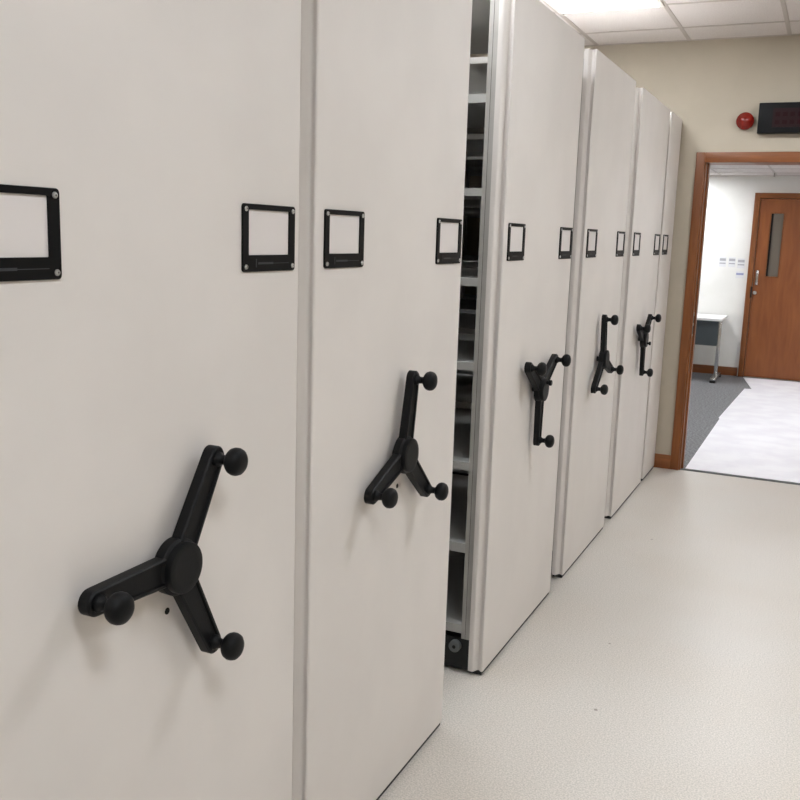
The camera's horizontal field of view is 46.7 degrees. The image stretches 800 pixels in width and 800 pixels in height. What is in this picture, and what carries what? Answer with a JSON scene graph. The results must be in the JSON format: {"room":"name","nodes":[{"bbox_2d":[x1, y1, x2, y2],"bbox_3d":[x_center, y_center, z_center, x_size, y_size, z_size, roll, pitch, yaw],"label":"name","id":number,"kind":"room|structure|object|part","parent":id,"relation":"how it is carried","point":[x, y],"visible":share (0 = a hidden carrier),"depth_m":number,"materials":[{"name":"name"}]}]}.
{"room":"archive storage room","nodes":[
{"label":"archive storage room","id":0,"kind":"room"},
{"bbox_2d":[378,372,799,799],"bbox_3d":[0.905,0.835,4.571,5.950,0.100,14.700,6,11,24],"label":"floor","id":1,"kind":"structure","parent":0,"point":[664,663],"depth_m":3.40,"materials":[{"name":"plastic"}]},
{"bbox_2d":[0,0,300,799],"bbox_3d":[-1.536,-0.033,2.066,2.696,2.335,0.909,6,11,24],"label":"shelving unit","id":2,"kind":"object","parent":1,"relation":"on","point":[149,149],"visible":1,"depth_m":1.50,"materials":[{"name":"beige metal"}]},
{"bbox_3d":[-0.515,-0.219,1.217,0.004,0.125,0.182,6,11,24],"label":"label frame","id":3,"kind":"part","parent":2,"relation":"part of","materials":[{"name":"black plastic"}]},
{"bbox_3d":[-0.430,0.308,1.383,0.062,0.050,0.050,6,9,24],"label":"knob","id":4,"kind":"part","parent":2,"relation":"part of","materials":[{"name":"black plastic"}]},
{"bbox_3d":[-0.429,0.296,1.466,0.021,0.053,0.199,6,9,24],"label":"arm","id":5,"kind":"part","parent":2,"relation":"part of","materials":[{"name":"black plastic"}]},
{"bbox_3d":[-0.358,0.377,1.643,0.021,0.199,0.053,6,39,24],"label":"arm","id":6,"kind":"part","parent":2,"relation":"part of","materials":[{"name":"black plastic"}]},
{"bbox_3d":[-0.349,0.173,1.612,0.021,0.199,0.053,6,-21,24],"label":"arm","id":7,"kind":"part","parent":2,"relation":"part of","materials":[{"name":"black plastic"}]},
{"bbox_3d":[-0.314,0.442,1.673,0.062,0.050,0.050,6,39,24],"label":"knob","id":8,"kind":"part","parent":2,"relation":"part of","materials":[{"name":"black plastic"}]},
{"bbox_3d":[-0.299,0.106,1.623,0.062,0.050,0.050,6,-21,24],"label":"knob","id":9,"kind":"part","parent":2,"relation":"part of","materials":[{"name":"black plastic"}]},
{"bbox_3d":[-0.251,-0.310,1.779,0.004,0.125,0.182,6,11,24],"label":"label frame","id":10,"kind":"part","parent":2,"relation":"part of","materials":[{"name":"black plastic"}]},
{"bbox_2d":[292,0,471,799],"bbox_3d":[-1.145,-0.170,2.899,2.696,2.335,0.895,6,11,24],"label":"shelving unit","id":11,"kind":"object","parent":1,"relation":"on","point":[384,84],"visible":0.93,"depth_m":2.27,"materials":[{"name":"beige metal"}]},
{"bbox_3d":[-0.122,-0.356,2.052,0.004,0.125,0.182,6,11,24],"label":"label frame","id":12,"kind":"part","parent":11,"relation":"part of","materials":[{"name":"black plastic"}]},
{"bbox_3d":[-0.037,0.196,2.310,0.021,0.053,0.199,6,30,24],"label":"arm","id":13,"kind":"part","parent":11,"relation":"part of","materials":[{"name":"black plastic"}]},
{"bbox_3d":[-0.037,0.235,2.236,0.062,0.050,0.050,6,30,24],"label":"knob","id":14,"kind":"part","parent":11,"relation":"part of","materials":[{"name":"black plastic"}]},
{"bbox_3d":[0.025,0.022,2.404,0.021,0.199,0.053,6,0,24],"label":"arm","id":15,"kind":"part","parent":11,"relation":"part of","materials":[{"name":"black plastic"}]},
{"bbox_3d":[0.047,0.205,2.499,0.021,0.053,0.199,6,-30,24],"label":"arm","id":16,"kind":"part","parent":11,"relation":"part of","materials":[{"name":"black plastic"}]},
{"bbox_3d":[0.065,-0.050,2.390,0.062,0.050,0.050,6,0,24],"label":"knob","id":17,"kind":"part","parent":11,"relation":"part of","materials":[{"name":"black plastic"}]},
{"bbox_3d":[0.101,0.249,2.546,0.062,0.050,0.050,6,-30,24],"label":"knob","id":18,"kind":"part","parent":11,"relation":"part of","materials":[{"name":"black plastic"}]},
{"bbox_3d":[0.138,-0.447,2.607,0.004,0.125,0.182,6,11,24],"label":"label frame","id":19,"kind":"part","parent":11,"relation":"part of","materials":[{"name":"black plastic"}]},
{"bbox_2d":[444,0,584,674],"bbox_3d":[-0.620,-0.354,4.016,2.696,2.335,0.921,6,11,24],"label":"shelving unit","id":20,"kind":"object","parent":1,"relation":"on","point":[502,516],"visible":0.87,"depth_m":3.32,"materials":[{"name":"beige metal"}]},
{"bbox_3d":[-0.150,0.694,3.969,1.228,0.032,0.884,6,11,24],"label":"shelf","id":21,"kind":"part","parent":20,"relation":"part of","materials":[{"name":"grey metal"}]},
{"bbox_3d":[-0.141,0.396,3.916,1.228,0.034,0.884,6,11,24],"label":"shelf","id":22,"kind":"part","parent":20,"relation":"part of","materials":[{"name":"grey metal"}]},
{"bbox_3d":[-0.132,0.104,3.863,1.228,0.029,0.884,6,11,24],"label":"shelf","id":23,"kind":"part","parent":20,"relation":"part of","materials":[{"name":"grey metal"}]},
{"bbox_3d":[-0.120,-0.240,3.801,1.228,0.027,0.884,6,11,24],"label":"shelf","id":24,"kind":"part","parent":20,"relation":"part of","materials":[{"name":"grey metal"}]},
{"bbox_3d":[-0.112,-0.522,3.751,1.228,0.027,0.884,6,11,24],"label":"shelf","id":25,"kind":"part","parent":20,"relation":"part of","materials":[{"name":"grey metal"}]},
{"bbox_3d":[-0.102,-0.813,3.699,1.228,0.025,0.884,6,11,24],"label":"shelf","id":26,"kind":"part","parent":20,"relation":"part of","materials":[{"name":"grey metal"}]},
{"bbox_3d":[-0.093,-1.105,3.646,1.228,0.028,0.884,6,11,24],"label":"shelf","id":27,"kind":"part","parent":20,"relation":"part of","materials":[{"name":"grey metal"}]},
{"bbox_3d":[-0.649,-1.489,3.844,2.550,0.028,0.890,6,11,24],"label":"roof panel","id":28,"kind":"part","parent":20,"relation":"part of","materials":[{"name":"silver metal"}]},
{"bbox_3d":[0.277,-0.213,3.142,0.036,2.172,0.036,6,11,24],"label":"post","id":29,"kind":"part","parent":20,"relation":"part of","materials":[{"name":"grey metal"}]},
{"bbox_3d":[0.397,-0.538,3.157,0.004,0.125,0.182,6,11,24],"label":"label frame","id":30,"kind":"part","parent":20,"relation":"part of","materials":[{"name":"black plastic"}]},
{"bbox_3d":[0.492,-0.087,3.411,0.021,0.053,0.199,6,-20,24],"label":"arm","id":31,"kind":"part","parent":20,"relation":"part of","materials":[{"name":"black plastic"}]},
{"bbox_3d":[0.528,0.077,3.533,0.021,0.199,0.053,6,10,24],"label":"arm","id":32,"kind":"part","parent":20,"relation":"part of","materials":[{"name":"black plastic"}]},
{"bbox_3d":[0.496,-0.112,3.332,0.062,0.050,0.050,6,-20,24],"label":"knob","id":33,"kind":"part","parent":20,"relation":"part of","materials":[{"name":"black plastic"}]},
{"bbox_3d":[0.556,0.156,3.531,0.062,0.050,0.050,6,10,24],"label":"knob","id":34,"kind":"part","parent":20,"relation":"part of","materials":[{"name":"black plastic"}]},
{"bbox_3d":[0.579,-0.114,3.597,0.021,0.053,0.199,6,40,24],"label":"arm","id":35,"kind":"part","parent":20,"relation":"part of","materials":[{"name":"black plastic"}]},
{"bbox_3d":[0.639,-0.156,3.636,0.062,0.050,0.050,6,40,24],"label":"knob","id":36,"kind":"part","parent":20,"relation":"part of","materials":[{"name":"black plastic"}]},
{"bbox_3d":[0.668,-0.632,3.735,0.004,0.125,0.182,6,11,24],"label":"label frame","id":37,"kind":"part","parent":20,"relation":"part of","materials":[{"name":"black plastic"}]},
{"bbox_2d":[455,49,635,577],"bbox_3d":[-0.166,-0.512,4.982,2.696,2.335,0.894,6,11,24],"label":"shelving unit","id":38,"kind":"object","parent":1,"relation":"on","point":[608,92],"visible":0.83,"depth_m":4.32,"materials":[{"name":"beige metal"}]},
{"bbox_3d":[0.322,-0.055,4.830,1.228,0.029,0.856,6,11,24],"label":"shelf","id":39,"kind":"part","parent":38,"relation":"part of","materials":[{"name":"grey metal"}]},
{"bbox_3d":[0.333,-0.399,4.768,1.228,0.027,0.856,6,11,24],"label":"shelf","id":40,"kind":"part","parent":38,"relation":"part of","materials":[{"name":"grey metal"}]},
{"bbox_3d":[0.342,-0.680,4.717,1.228,0.027,0.856,6,11,24],"label":"shelf","id":41,"kind":"part","parent":38,"relation":"part of","materials":[{"name":"grey metal"}]},
{"bbox_3d":[0.352,-0.972,4.665,1.228,0.025,0.856,6,11,24],"label":"shelf","id":42,"kind":"part","parent":38,"relation":"part of","materials":[{"name":"grey metal"}]},
{"bbox_3d":[0.361,-1.264,4.613,1.228,0.028,0.856,6,11,24],"label":"shelf","id":43,"kind":"part","parent":38,"relation":"part of","materials":[{"name":"grey metal"}]},
{"bbox_3d":[-0.195,-1.648,4.811,2.550,0.028,0.862,6,11,24],"label":"roof panel","id":44,"kind":"part","parent":38,"relation":"part of","materials":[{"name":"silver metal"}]},
{"bbox_3d":[0.736,-0.374,4.121,0.036,2.172,0.036,6,11,24],"label":"post","id":45,"kind":"part","parent":38,"relation":"part of","materials":[{"name":"grey metal"}]},
{"bbox_3d":[0.856,-0.699,4.136,0.004,0.125,0.182,6,11,24],"label":"label frame","id":46,"kind":"part","parent":38,"relation":"part of","materials":[{"name":"black plastic"}]},
{"bbox_3d":[0.948,-0.395,4.480,0.049,2.319,0.890,6,11,24],"label":"door panel","id":47,"kind":"part","parent":38,"relation":"part of","materials":[{"name":"white metal"}]},
{"bbox_3d":[0.937,-0.109,4.392,0.021,0.053,0.199,6,50,24],"label":"arm","id":48,"kind":"part","parent":38,"relation":"part of","materials":[{"name":"black plastic"}]},
{"bbox_3d":[0.941,-0.050,4.333,0.062,0.050,0.050,6,50,24],"label":"knob","id":49,"kind":"part","parent":38,"relation":"part of","materials":[{"name":"black plastic"}]},
{"bbox_3d":[0.974,-0.310,4.424,0.021,0.199,0.053,6,20,24],"label":"arm","id":50,"kind":"part","parent":38,"relation":"part of","materials":[{"name":"black plastic"}]},
{"bbox_3d":[1.024,-0.171,4.569,0.021,0.053,0.199,6,-10,24],"label":"arm","id":51,"kind":"part","parent":38,"relation":"part of","materials":[{"name":"black plastic"}]},
{"bbox_3d":[1.002,-0.380,4.386,0.062,0.050,0.050,6,20,24],"label":"knob","id":52,"kind":"part","parent":38,"relation":"part of","materials":[{"name":"black plastic"}]},
{"bbox_3d":[1.084,-0.151,4.624,0.062,0.050,0.050,6,-10,24],"label":"knob","id":53,"kind":"part","parent":38,"relation":"part of","materials":[{"name":"black plastic"}]},
{"bbox_3d":[1.116,-0.789,4.689,0.004,0.125,0.182,6,11,24],"label":"label frame","id":54,"kind":"part","parent":38,"relation":"part of","materials":[{"name":"black plastic"}]},
{"bbox_2d":[452,87,669,518],"bbox_3d":[0.279,-0.668,5.929,2.696,2.335,0.919,6,11,24],"label":"shelving unit","id":55,"kind":"object","parent":1,"relation":"on","point":[651,116],"visible":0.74,"depth_m":5.28,"materials":[{"name":"beige metal"}]},
{"bbox_3d":[0.748,0.379,5.883,1.228,0.032,0.882,6,11,24],"label":"shelf","id":56,"kind":"part","parent":55,"relation":"part of","materials":[{"name":"grey metal"}]},
{"bbox_3d":[0.758,0.081,5.829,1.228,0.034,0.882,6,11,24],"label":"shelf","id":57,"kind":"part","parent":55,"relation":"part of","materials":[{"name":"grey metal"}]},
{"bbox_3d":[0.767,-0.210,5.777,1.228,0.029,0.882,6,11,24],"label":"shelf","id":58,"kind":"part","parent":55,"relation":"part of","materials":[{"name":"grey metal"}]},
{"bbox_3d":[0.778,-0.555,5.715,1.228,0.027,0.882,6,11,24],"label":"shelf","id":59,"kind":"part","parent":55,"relation":"part of","materials":[{"name":"grey metal"}]},
{"bbox_3d":[0.787,-0.836,5.664,1.228,0.027,0.882,6,11,24],"label":"shelf","id":60,"kind":"part","parent":55,"relation":"part of","materials":[{"name":"grey metal"}]},
{"bbox_3d":[0.796,-1.127,5.612,1.228,0.025,0.882,6,11,24],"label":"shelf","id":61,"kind":"part","parent":55,"relation":"part of","materials":[{"name":"grey metal"}]},
{"bbox_3d":[0.806,-1.420,5.560,1.228,0.028,0.882,6,11,24],"label":"shelf","id":62,"kind":"part","parent":55,"relation":"part of","materials":[{"name":"grey metal"}]},
{"bbox_3d":[1.296,-0.853,5.071,0.004,0.125,0.182,6,11,24],"label":"label frame","id":63,"kind":"part","parent":55,"relation":"part of","materials":[{"name":"black plastic"}]},
{"bbox_3d":[1.393,-0.551,5.427,0.049,2.319,0.916,6,11,24],"label":"door panel","id":64,"kind":"part","parent":55,"relation":"part of","materials":[{"name":"white metal"}]},
{"bbox_3d":[1.376,-0.386,5.297,0.021,0.053,0.199,6,-13,24],"label":"arm","id":65,"kind":"part","parent":55,"relation":"part of","materials":[{"name":"black plastic"}]},
{"bbox_3d":[1.422,-0.239,5.436,0.021,0.199,0.053,6,17,24],"label":"arm","id":66,"kind":"part","parent":55,"relation":"part of","materials":[{"name":"black plastic"}]},
{"bbox_3d":[1.379,-0.403,5.215,0.062,0.050,0.050,6,-13,24],"label":"knob","id":67,"kind":"part","parent":55,"relation":"part of","materials":[{"name":"black plastic"}]},
{"bbox_3d":[1.454,-0.162,5.442,0.062,0.050,0.050,6,17,24],"label":"knob","id":68,"kind":"part","parent":55,"relation":"part of","materials":[{"name":"black plastic"}]},
{"bbox_3d":[1.463,-0.437,5.478,0.021,0.053,0.199,6,47,24],"label":"arm","id":69,"kind":"part","parent":55,"relation":"part of","materials":[{"name":"black plastic"}]},
{"bbox_3d":[1.522,-0.487,5.511,0.062,0.050,0.050,6,47,24],"label":"knob","id":70,"kind":"part","parent":55,"relation":"part of","materials":[{"name":"black plastic"}]},
{"bbox_3d":[1.566,-0.947,5.648,0.004,0.125,0.182,6,11,24],"label":"label frame","id":71,"kind":"part","parent":55,"relation":"part of","materials":[{"name":"black plastic"}]},
{"bbox_2d":[459,112,681,480],"bbox_3d":[0.541,-0.779,6.591,2.607,2.335,0.460,6,11,24],"label":"shelving unit","id":72,"kind":"object","parent":1,"relation":"on","point":[675,123],"visible":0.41,"depth_m":6.04,"materials":[{"name":"beige metal"}]},
{"bbox_3d":[0.428,-0.797,6.424,0.035,2.172,0.036,6,11,24],"label":"post","id":73,"kind":"part","parent":72,"relation":"part of","materials":[{"name":"grey metal"}]},
{"bbox_3d":[-0.060,-0.790,6.874,1.213,0.027,0.422,6,11,24],"label":"shelf","id":74,"kind":"part","parent":72,"relation":"part of","materials":[{"name":"grey metal"}]},
{"bbox_3d":[-0.032,-1.655,6.718,1.213,0.028,0.422,6,11,24],"label":"shelf","id":75,"kind":"part","parent":72,"relation":"part of","materials":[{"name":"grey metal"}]},
{"bbox_3d":[1.695,-0.657,6.071,0.049,2.319,0.456,6,11,24],"label":"door panel","id":76,"kind":"part","parent":72,"relation":"part of","materials":[{"name":"white metal"}]},
{"bbox_3d":[1.695,-0.992,5.921,0.004,0.125,0.182,6,11,24],"label":"label frame","id":77,"kind":"part","parent":72,"relation":"part of","materials":[{"name":"black plastic"}]},
{"bbox_2d":[695,313,727,382],"bbox_3d":[3.045,-0.675,11.056,1.517,0.716,0.805,6,11,24],"label":"desk","id":78,"kind":"object","parent":1,"relation":"on","point":[708,326],"visible":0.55,"depth_m":10.62,"materials":[{"name":"white laminate"}]},
{"bbox_3d":[2.972,-0.834,10.876,1.440,0.288,0.018,6,11,24],"label":"modesty panel","id":79,"kind":"part","parent":78,"relation":"part of","materials":[{"name":"grey laminate"}]},
{"bbox_3d":[3.654,-0.595,10.651,0.040,0.640,0.060,6,11,24],"label":"leg","id":80,"kind":"part","parent":78,"relation":"part of","materials":[{"name":"silver metal"}]},
{"bbox_2d":[680,469,799,484],"bbox_3d":[2.336,0.526,6.260,0.860,0.006,0.014,6,11,24],"label":"trim","id":81,"kind":"structure","parent":1,"relation":"on","point":[680,469],"depth_m":6.26,"materials":[{"name":"grey metal"}]},
{"bbox_2d":[685,389,799,482],"bbox_3d":[3.948,0.291,7.830,2.408,0.003,4.185,6,11,24],"label":"rug","id":82,"kind":"object","parent":1,"relation":"on","point":[757,435],"visible":1,"depth_m":7.44,"materials":[{"name":"white fabric"}]},
{"bbox_2d":[743,377,799,392],"bbox_3d":[4.960,-0.068,10.030,2.445,0.003,1.050,6,11,24],"label":"sheet","id":83,"kind":"object","parent":1,"relation":"on","point":[754,383],"visible":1,"depth_m":10.45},
{"bbox_2d":[465,35,799,454],"bbox_3d":[1.893,-0.940,6.318,5.950,2.838,0.198,6,11,24],"label":"wall","id":84,"kind":"structure","parent":0,"point":[707,84],"depth_m":6.03,"materials":[{"name":"beige paint"}]},
{"bbox_2d":[653,453,670,468],"bbox_3d":[0.492,0.275,7.057,3.054,0.098,0.014,6,11,24],"label":"baseboard","id":85,"kind":"structure","parent":84,"relation":"attached to","point":[660,460],"depth_m":6.45,"materials":[{"name":"brown wood"}]},
{"bbox_2d":[670,152,799,469],"bbox_3d":[2.404,-0.535,6.141,0.996,2.135,0.224,6,11,24],"label":"door frame","id":86,"kind":"structure","parent":84,"relation":"in","point":[704,160],"depth_m":6.19,"materials":[{"name":"brown wood"}]},
{"bbox_3d":[2.360,-0.519,6.048,0.996,2.135,0.016,6,11,24],"label":"architrave","id":87,"kind":"part","parent":86,"relation":"part of","materials":[{"name":"brown wood"}]},
{"bbox_3d":[2.391,-1.538,5.867,0.880,0.065,0.016,6,11,24],"label":"head architrave","id":88,"kind":"part","parent":86,"relation":"part of","materials":[{"name":"brown wood"}]},
{"bbox_2d":[736,112,753,129],"bbox_3d":[2.193,-1.775,5.891,0.108,0.108,0.068,6,11,24],"label":"fire alarm sounder","id":89,"kind":"object","parent":84,"relation":"attached to","point":[745,120],"visible":1,"depth_m":5.88,"materials":[{"name":"red plastic"}]},
{"bbox_2d":[757,102,799,133],"bbox_3d":[2.630,-1.739,5.698,0.800,0.185,0.057,6,11,24],"label":"wall display","id":90,"kind":"object","parent":84,"relation":"attached to","point":[777,117],"visible":1,"depth_m":5.79,"materials":[{"name":"black plastic"}]},
{"bbox_2d":[539,0,799,46],"bbox_3d":[-0.099,-1.631,1.728,5.950,0.023,9.492,6,11,24],"label":"ceiling","id":91,"kind":"structure","parent":0,"point":[679,20],"depth_m":5.49,"materials":[{"name":"tile"}]},
{"bbox_2d":[544,0,664,13],"bbox_3d":[1.065,-2.158,4.959,0.590,0.012,0.600,6,11,24],"label":"recessed light","id":92,"kind":"object","parent":91,"relation":"in","point":[561,6],"visible":1,"depth_m":5.12,"materials":[{"name":"white plastic"}]},
{"bbox_2d":[693,176,799,380],"bbox_3d":[4.063,-1.730,10.931,6.150,3.100,0.100,6,11,24],"label":"wall","id":93,"kind":"structure","parent":0,"point":[730,201],"depth_m":10.97,"materials":[{"name":"white paint"}]},
{"bbox_2d":[692,364,736,375],"bbox_3d":[2.669,-0.494,11.726,3.025,0.100,0.014,6,11,24],"label":"baseboard","id":94,"kind":"structure","parent":93,"relation":"attached to","point":[699,368],"depth_m":11.21,"materials":[{"name":"brown wood"}]},
{"bbox_2d":[719,257,726,266],"bbox_3d":[3.830,-1.640,10.998,0.080,0.115,0.003,6,11,24],"label":"notice","id":95,"kind":"object","parent":93,"relation":"attached to","point":[722,260],"visible":1,"depth_m":11.00,"materials":[{"name":"white paper"}]},
{"bbox_2d":[728,257,735,266],"bbox_3d":[3.925,-1.629,10.955,0.080,0.115,0.003,6,11,24],"label":"notice","id":96,"kind":"object","parent":93,"relation":"attached to","point":[732,260],"visible":1,"depth_m":10.96,"materials":[{"name":"white paper"}]},
{"bbox_2d":[735,271,743,277],"bbox_3d":[4.011,-1.479,10.939,0.090,0.080,0.003,6,11,24],"label":"notice","id":97,"kind":"object","parent":93,"relation":"attached to","point":[739,274],"visible":1,"depth_m":10.94,"materials":[{"name":"white paper"}]},
{"bbox_2d":[737,258,744,267],"bbox_3d":[4.017,-1.609,10.915,0.085,0.115,0.003,6,11,24],"label":"notice","id":98,"kind":"object","parent":93,"relation":"attached to","point":[741,262],"visible":1,"depth_m":10.91,"materials":[{"name":"white paper"}]},
{"bbox_2d":[738,193,799,380],"bbox_3d":[4.553,-1.283,10.665,1.072,2.145,0.097,6,11,24],"label":"door","id":99,"kind":"structure","parent":93,"relation":"in","point":[772,350],"depth_m":10.78,"materials":[{"name":"brown wood"}]},
{"bbox_3d":[4.563,-1.286,10.686,1.072,2.145,0.050,6,11,24],"label":"frame","id":100,"kind":"part","parent":99,"relation":"part of","materials":[{"name":"brown wood"}]},
{"bbox_3d":[4.158,-1.425,10.807,0.030,0.170,0.062,6,11,24],"label":"handle","id":101,"kind":"part","parent":99,"relation":"part of","materials":[{"name":"silver metal"}]},
{"bbox_3d":[4.334,-1.789,10.716,0.131,0.716,0.006,6,11,24],"label":"vision pane","id":102,"kind":"part","parent":99,"relation":"part of","materials":[{"name":"clear glass"}]},
{"bbox_3d":[4.596,-2.312,10.502,0.948,0.060,0.050,6,11,24],"label":"head frame","id":103,"kind":"part","parent":99,"relation":"part of","materials":[{"name":"brown wood"}]},
{"bbox_2d":[710,165,799,175],"bbox_3d":[3.017,-2.238,8.485,5.950,0.023,5.010,6,11,24],"label":"ceiling","id":104,"kind":"structure","parent":0,"point":[715,170],"depth_m":9.98,"materials":[{"name":"tile"}]}
]}

